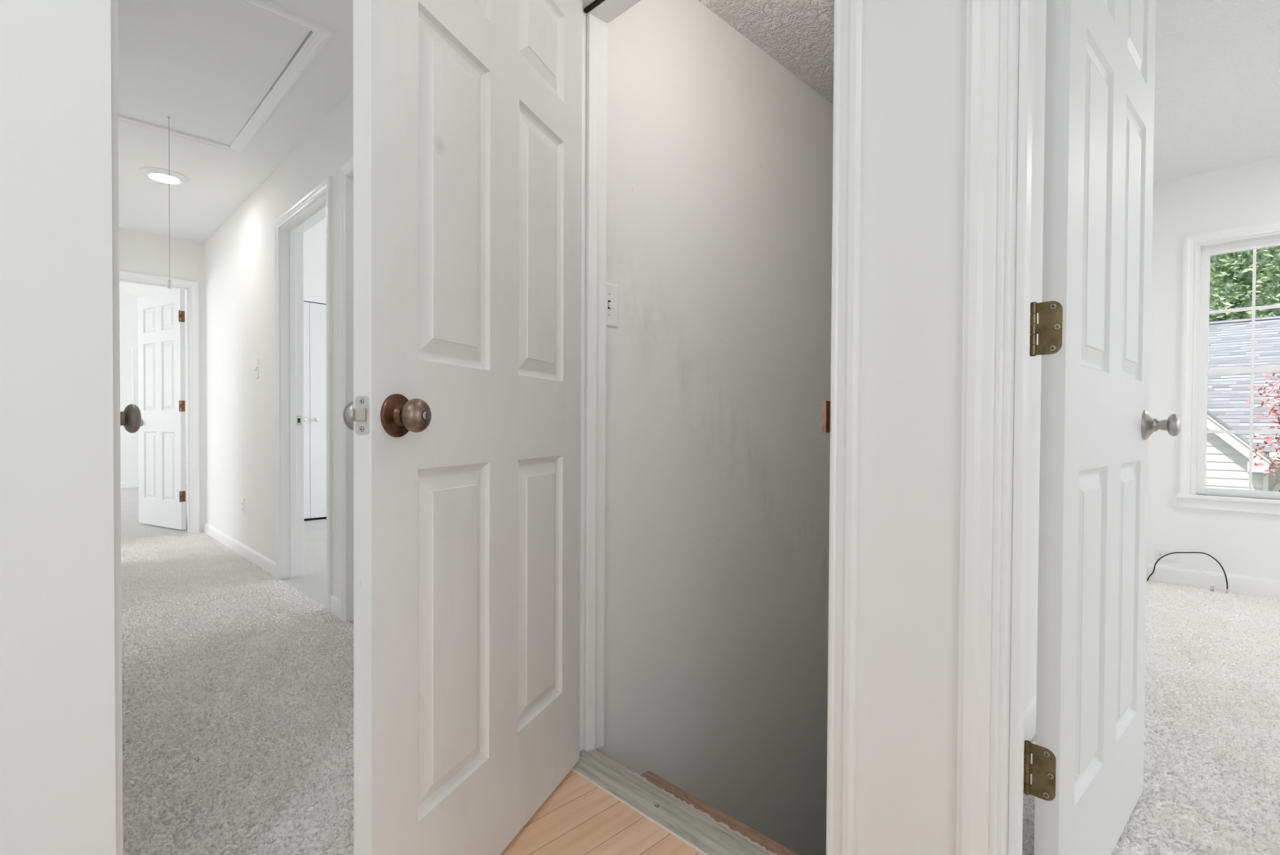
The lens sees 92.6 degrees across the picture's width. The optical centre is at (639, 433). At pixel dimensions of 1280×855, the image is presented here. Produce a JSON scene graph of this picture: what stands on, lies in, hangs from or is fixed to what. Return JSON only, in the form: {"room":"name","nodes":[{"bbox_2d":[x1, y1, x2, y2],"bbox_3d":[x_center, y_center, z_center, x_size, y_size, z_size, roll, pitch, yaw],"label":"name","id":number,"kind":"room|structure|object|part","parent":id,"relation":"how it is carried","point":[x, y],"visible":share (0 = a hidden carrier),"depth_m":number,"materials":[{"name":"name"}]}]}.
{"room":"hallway","nodes":[
{"label":"hallway","id":0,"kind":"room"},
{"bbox_2d":[0,0,115,854],"bbox_3d":[-1.389,-0.307,0.318,1.684,2.420,0.120,0,1,-45],"label":"wall","id":1,"kind":"structure","parent":0,"point":[58,784],"depth_m":0.83,"materials":[{"name":"white paint"}]},
{"bbox_2d":[110,0,123,854],"bbox_3d":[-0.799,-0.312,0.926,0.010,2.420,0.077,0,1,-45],"label":"door","id":2,"kind":"structure","parent":1,"relation":"attached to","point":[114,42],"depth_m":0.90,"materials":[{"name":"white paint"}]},
{"bbox_2d":[119,281,186,318],"bbox_3d":[-6.601,-2.021,5.900,5.300,1.240,5.070,0,1,-45],"label":"ceiling","id":3,"kind":"structure","parent":0,"point":[137,290],"depth_m":8.24,"materials":[{"name":"white paint"}]},
{"bbox_2d":[119,227,205,532],"bbox_3d":[-4.153,-0.382,4.689,1.339,2.420,0.115,0,1,-45],"label":"wall","id":4,"kind":"structure","parent":0,"point":[141,252],"depth_m":4.99,"materials":[{"name":"white paint"}]},
{"bbox_2d":[119,270,199,533],"bbox_3d":[-4.019,-0.217,4.826,0.869,2.090,0.150,0,1,-45],"label":"door frame","id":5,"kind":"structure","parent":4,"relation":"attached to","point":[191,286],"depth_m":5.06,"materials":[{"name":"white paint"}]},
{"bbox_2d":[137,288,186,529],"bbox_3d":[-4.179,-0.211,5.350,0.784,2.030,0.155,1,1,29],"label":"door","id":6,"kind":"structure","parent":4,"relation":"in","point":[161,316],"depth_m":5.32,"materials":[{"name":"white paint"}]},
{"bbox_2d":[119,217,325,481],"bbox_3d":[-3.951,-0.976,5.091,7.840,3.600,9.925,0,1,-45],"label":"wall","id":7,"kind":"structure","parent":0,"point":[128,305],"depth_m":8.62,"materials":[{"name":"white paint"}]},
{"bbox_2d":[120,478,186,488],"bbox_3d":[-8.295,0.724,7.623,5.000,0.085,0.012,0,1,-45],"label":"baseboard","id":8,"kind":"structure","parent":7,"relation":"attached to","point":[135,483],"depth_m":8.68,"materials":[{"name":"white paint"}]},
{"bbox_2d":[303,300,326,518],"bbox_3d":[-3.116,-0.229,5.782,1.200,2.052,0.072,0,1,-45],"label":"door","id":9,"kind":"structure","parent":7,"relation":"in","point":[314,313],"depth_m":5.82,"materials":[{"name":"white paint"}]},
{"bbox_2d":[303,294,326,303],"bbox_3d":[-3.111,-0.242,5.777,1.308,2.122,0.018,0,1,-45],"label":"trim","id":10,"kind":"structure","parent":7,"relation":"attached to","point":[306,298],"depth_m":5.79,"materials":[{"name":"white paint"}]},
{"bbox_2d":[304,517,326,520],"bbox_3d":[-3.144,0.816,5.819,1.200,0.006,0.060,0,1,-45],"label":"trim","id":11,"kind":"structure","parent":7,"relation":"attached to","point":[320,517],"depth_m":5.86,"materials":[{"name":"black"}]},
{"bbox_2d":[118,0,353,242],"bbox_3d":[-1.867,-1.595,1.460,2.874,0.120,7.885,0,1,-45],"label":"ceiling","id":12,"kind":"structure","parent":0,"point":[220,181],"depth_m":3.43,"materials":[{"name":"white paint"}]},
{"bbox_2d":[138,166,189,183],"bbox_3d":[-2.886,-1.560,3.716,0.240,0.024,0.240,0,1,-45],"label":"recessed light","id":13,"kind":"object","parent":12,"relation":"in","point":[162,175],"visible":0.98,"depth_m":3.68,"materials":[{"name":"white plastic"}]},
{"bbox_2d":[117,0,333,154],"bbox_3d":[-1.954,-1.602,2.604,0.735,0.136,1.488,0,1,-45],"label":"attic hatch","id":14,"kind":"object","parent":12,"relation":"attached to","point":[206,66],"visible":0.67,"depth_m":2.55,"materials":[{"name":"white paint"}]},
{"bbox_2d":[167,116,172,288],"bbox_3d":[-2.320,-1.142,3.017,0.018,0.846,0.018,0,1,-45],"label":"pull cord","id":15,"kind":"object","parent":14,"relation":"hanging from","point":[169,285],"visible":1,"depth_m":3.02,"materials":[{"name":"white fabric"}]},
{"bbox_3d":[-2.321,-1.161,3.017,0.002,0.809,0.003,0,1,-45],"label":"cord","id":16,"kind":"part","parent":15,"relation":"part of","materials":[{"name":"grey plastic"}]},
{"bbox_2d":[204,0,966,854],"bbox_3d":[-0.898,-0.334,2.452,0.115,2.420,7.650,0,1,-45],"label":"wall","id":17,"kind":"structure","parent":0,"point":[915,107],"depth_m":1.04,"materials":[{"name":"white paint"}]},
{"bbox_2d":[204,522,275,577],"bbox_3d":[-2.899,0.797,4.380,0.012,0.085,2.125,0,1,-45],"label":"baseboard","id":18,"kind":"structure","parent":17,"relation":"attached to","point":[251,554],"depth_m":4.20,"materials":[{"name":"white paint"}]},
{"bbox_2d":[241,497,244,515],"bbox_3d":[-2.737,0.501,4.218,0.008,0.115,0.070,0,1,-45],"label":"wall outlet","id":19,"kind":"object","parent":17,"relation":"attached to","point":[242,499],"visible":1,"depth_m":4.20,"materials":[{"name":"white plastic"}]},
{"bbox_2d":[253,358,258,378],"bbox_3d":[-2.469,-0.419,3.933,0.021,0.125,0.070,0,1,-45],"label":"light switch","id":20,"kind":"object","parent":17,"relation":"attached to","point":[256,369],"visible":1,"depth_m":3.93,"materials":[{"name":"white plastic"}]},
{"bbox_3d":[-2.464,-0.419,3.938,0.006,0.125,0.070,0,1,-45],"label":"plate","id":21,"kind":"part","parent":20,"relation":"part of","materials":[{"name":"white plastic"}]},
{"bbox_2d":[274,175,332,611],"bbox_3d":[-1.777,-0.195,3.336,0.150,2.110,0.919,0,1,-45],"label":"door frame","id":22,"kind":"structure","parent":17,"relation":"attached to","point":[315,206],"depth_m":3.59,"materials":[{"name":"white paint"}]},
{"bbox_3d":[-2.033,-0.081,3.647,0.030,0.060,0.001,0,1,-45],"label":"strike plate","id":23,"kind":"part","parent":22,"relation":"part of","materials":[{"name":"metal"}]},
{"bbox_3d":[-1.730,-0.195,3.383,0.018,2.110,0.919,0,1,-45],"label":"casing","id":24,"kind":"part","parent":22,"relation":"part of","materials":[{"name":"white paint"}]},
{"bbox_2d":[329,594,340,617],"bbox_3d":[-1.454,0.825,2.930,0.012,0.085,0.150,0,1,-45],"label":"baseboard","id":25,"kind":"structure","parent":17,"relation":"attached to","point":[335,602],"depth_m":2.92,"materials":[{"name":"white paint"}]},
{"bbox_2d":[339,155,353,621],"bbox_3d":[-1.049,-0.181,2.605,0.150,2.110,0.844,0,1,-45],"label":"door frame","id":26,"kind":"structure","parent":17,"relation":"attached to","point":[346,169],"depth_m":2.83,"materials":[{"name":"white paint"}]},
{"bbox_2d":[342,0,582,854],"bbox_3d":[-0.301,-0.134,1.286,0.153,2.030,0.764,1,1,20],"label":"door","id":27,"kind":"structure","parent":17,"relation":"in","point":[463,415],"depth_m":1.16,"materials":[{"name":"paint"}]},
{"bbox_3d":[-0.460,-0.030,1.008,0.042,0.052,0.052,1,1,20],"label":"knob","id":28,"kind":"part","parent":27,"relation":"part of","materials":[{"name":"silver metal"}]},
{"bbox_3d":[-0.425,-0.029,0.937,0.026,0.058,0.002,1,1,20],"label":"latch plate","id":29,"kind":"part","parent":27,"relation":"part of","materials":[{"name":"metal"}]},
{"bbox_3d":[-0.356,-0.029,0.970,0.038,0.054,0.054,1,1,20],"label":"knob","id":30,"kind":"part","parent":27,"relation":"part of","materials":[{"name":"brown metal"}]},
{"bbox_2d":[579,0,866,854],"bbox_3d":[0.125,-0.157,1.427,0.150,2.106,0.870,0,1,-45],"label":"door frame","id":31,"kind":"structure","parent":17,"relation":"attached to","point":[842,415],"depth_m":1.11,"materials":[{"name":"white paint"}]},
{"bbox_3d":[0.172,-0.157,1.473,0.018,2.106,0.870,0,1,-45],"label":"casing","id":32,"kind":"part","parent":31,"relation":"part of","materials":[{"name":"white paint"}]},
{"bbox_3d":[0.355,-0.032,1.130,0.051,0.066,0.007,0,1,-35],"label":"strike plate","id":33,"kind":"part","parent":31,"relation":"part of","materials":[{"name":"brown metal"}]},
{"bbox_3d":[0.078,-0.156,1.380,0.018,2.106,0.870,0,1,-45],"label":"casing","id":34,"kind":"part","parent":31,"relation":"part of","materials":[{"name":"white paint"}]},
{"bbox_2d":[955,0,1034,854],"bbox_3d":[0.856,-0.145,0.693,0.150,2.110,0.866,0,1,-45],"label":"door frame","id":35,"kind":"structure","parent":17,"relation":"attached to","point":[999,51],"depth_m":0.93,"materials":[{"name":"white paint"}]},
{"bbox_3d":[0.809,-0.144,0.646,0.018,2.110,0.866,0,1,-45],"label":"casing","id":36,"kind":"part","parent":35,"relation":"part of","materials":[{"name":"white paint"}]},
{"bbox_2d":[1023,0,1181,854],"bbox_3d":[0.969,-0.127,1.270,0.744,2.030,0.161,0,1,-42],"label":"door","id":37,"kind":"structure","parent":17,"relation":"in","point":[1093,329],"depth_m":1.15,"materials":[{"name":"white paint"}]},
{"bbox_3d":[1.239,-0.021,1.438,0.052,0.052,0.048,0,1,-42],"label":"knob","id":38,"kind":"part","parent":37,"relation":"part of","materials":[{"name":"silver metal"}]},
{"bbox_2d":[120,484,1279,854],"bbox_3d":[-2.120,0.917,3.411,8.000,0.120,14.800,0,1,-45],"label":"floor","id":39,"kind":"structure","parent":0,"point":[578,817],"depth_m":1.47,"materials":[{"name":"brown wood"}]},
{"bbox_2d":[120,532,354,854],"bbox_3d":[-2.250,0.861,3.067,0.942,0.014,4.891,0,1,-45],"label":"carpet","id":40,"kind":"structure","parent":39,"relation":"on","point":[159,552],"depth_m":1.99,"materials":[{"name":"grey carpet"}]},
{"bbox_2d":[571,749,769,854],"bbox_3d":[0.092,0.886,1.409,0.087,0.020,0.762,0,1,-45],"label":"threshold","id":41,"kind":"object","parent":39,"relation":"on","point":[695,829],"visible":0.89,"depth_m":1.44,"materials":[{"name":"white"}]},
{"bbox_2d":[1022,580,1279,854],"bbox_3d":[2.333,0.902,1.842,3.579,0.014,1.598,0,1,-45],"label":"carpet","id":42,"kind":"structure","parent":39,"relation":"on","point":[1180,604],"depth_m":1.88,"materials":[{"name":"beige carpet"}]},
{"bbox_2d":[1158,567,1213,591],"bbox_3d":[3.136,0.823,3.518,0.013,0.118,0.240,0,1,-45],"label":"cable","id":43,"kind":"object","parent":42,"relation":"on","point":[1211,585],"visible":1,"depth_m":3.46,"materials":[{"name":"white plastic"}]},
{"bbox_2d":[1146,551,1228,593],"bbox_3d":[3.132,0.775,3.508,0.011,0.215,0.351,0,1,-45],"label":"coaxial cable","id":44,"kind":"object","parent":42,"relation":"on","point":[1159,558],"visible":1,"depth_m":3.47,"materials":[{"name":"black plastic"}]},
{"bbox_2d":[596,0,833,854],"bbox_3d":[0.948,1.120,2.921,3.146,5.320,0.120,0,1,-45],"label":"wall","id":45,"kind":"structure","parent":0,"point":[719,186],"depth_m":2.14,"materials":[{"name":"paint"}]},
{"bbox_2d":[606,282,617,328],"bbox_3d":[-0.086,-0.374,1.763,0.074,0.125,0.021,0,1,-45],"label":"light switch","id":46,"kind":"object","parent":45,"relation":"attached to","point":[611,289],"visible":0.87,"depth_m":1.77,"materials":[{"name":"white plastic"}]},
{"bbox_2d":[697,0,834,104],"bbox_3d":[1.269,-1.489,2.578,3.146,0.090,0.750,0,1,-45],"label":"ceiling","id":47,"kind":"structure","parent":0,"point":[798,34],"depth_m":2.19,"materials":[{"name":"white paint"}]},
{"bbox_2d":[1024,0,1046,706],"bbox_3d":[1.738,1.130,2.483,3.646,5.320,0.115,0,1,-45],"label":"wall","id":48,"kind":"structure","parent":0,"point":[1040,6],"depth_m":1.81,"materials":[{"name":"white paint"}]},
{"bbox_2d":[1023,692,1036,749],"bbox_3d":[1.766,0.839,2.417,3.596,0.105,0.012,0,1,-45],"label":"baseboard","id":49,"kind":"structure","parent":48,"relation":"attached to","point":[1029,720],"depth_m":1.79,"materials":[{"name":"white paint"}]},
{"bbox_2d":[1146,156,1279,579],"bbox_3d":[4.489,-0.280,2.321,0.140,2.375,3.960,0,1,-45],"label":"wall","id":50,"kind":"structure","parent":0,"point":[1243,543],"depth_m":3.55,"materials":[{"name":"white paint"}]},
{"bbox_2d":[1155,547,1181,562],"bbox_3d":[3.110,0.715,3.604,0.014,0.070,0.115,0,1,-45],"label":"outlet","id":51,"kind":"object","parent":50,"relation":"attached to","point":[1176,557],"visible":1,"depth_m":3.60,"materials":[{"name":"white plastic"}]},
{"bbox_2d":[1146,563,1279,599],"bbox_3d":[4.429,0.855,2.283,0.012,0.105,3.960,0,1,-45],"label":"baseboard","id":52,"kind":"structure","parent":50,"relation":"attached to","point":[1240,584],"depth_m":3.46,"materials":[{"name":"white paint"}]},
{"bbox_2d":[1175,219,1279,514],"bbox_3d":[3.533,-0.356,3.273,0.190,1.577,0.974,0,1,-45],"label":"window","id":53,"kind":"structure","parent":50,"relation":"attached to","point":[1229,437],"depth_m":3.45,"materials":[{"name":"white paint"}]},
{"bbox_3d":[3.497,0.365,3.251,0.100,0.022,0.974,0,1,-45],"label":"sill","id":54,"kind":"part","parent":53,"relation":"part of","materials":[{"name":"white paint"}]},
{"bbox_3d":[3.518,-0.007,3.265,0.032,0.726,0.806,0,1,-45],"label":"sash","id":55,"kind":"part","parent":53,"relation":"part of","materials":[{"name":"white paint"}]},
{"bbox_3d":[3.545,-0.706,3.279,0.030,0.735,0.806,0,1,-45],"label":"sash","id":56,"kind":"part","parent":53,"relation":"part of","materials":[{"name":"white paint"}]},
{"bbox_3d":[3.518,-0.011,3.265,0.002,0.648,0.726,0,1,-45],"label":"pane","id":57,"kind":"part","parent":53,"relation":"part of","materials":[{"name":"clear glass"}]},
{"bbox_3d":[3.545,-0.697,3.279,0.002,0.657,0.726,0,1,-45],"label":"pane","id":58,"kind":"part","parent":53,"relation":"part of","materials":[{"name":"clear glass"}]},
{"bbox_2d":[1153,0,1279,182],"bbox_3d":[3.229,-1.507,1.029,3.736,0.100,4.180,0,1,-45],"label":"ceiling","id":59,"kind":"structure","parent":0,"point":[1217,88],"depth_m":2.60,"materials":[{"name":"white paint"}]},
{"bbox_3d":[-2.617,-0.346,2.658,0.120,2.420,4.930,0,1,-45],"label":"wall","id":60,"kind":"structure","parent":0,"visible":0},
{"bbox_2d":[120,404,141,432],"bbox_3d":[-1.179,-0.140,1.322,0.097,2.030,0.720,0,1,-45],"label":"door knob","id":61,"kind":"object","parent":60,"relation":"in","point":[131,418],"depth_m":1.12,"materials":[{"name":"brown metal"}]},
{"bbox_3d":[0.133,0.957,1.376,0.080,0.120,0.895,0,1,-45],"label":"floor","id":62,"kind":"structure","parent":0,"visible":0},
{"bbox_2d":[591,748,798,854],"bbox_3d":[0.137,0.938,1.463,0.051,0.114,0.756,0,1,-45],"label":"stair nosing","id":63,"kind":"structure","parent":62,"relation":"attached to","point":[769,846],"depth_m":1.43,"materials":[{"name":"brown wood"}]}
]}

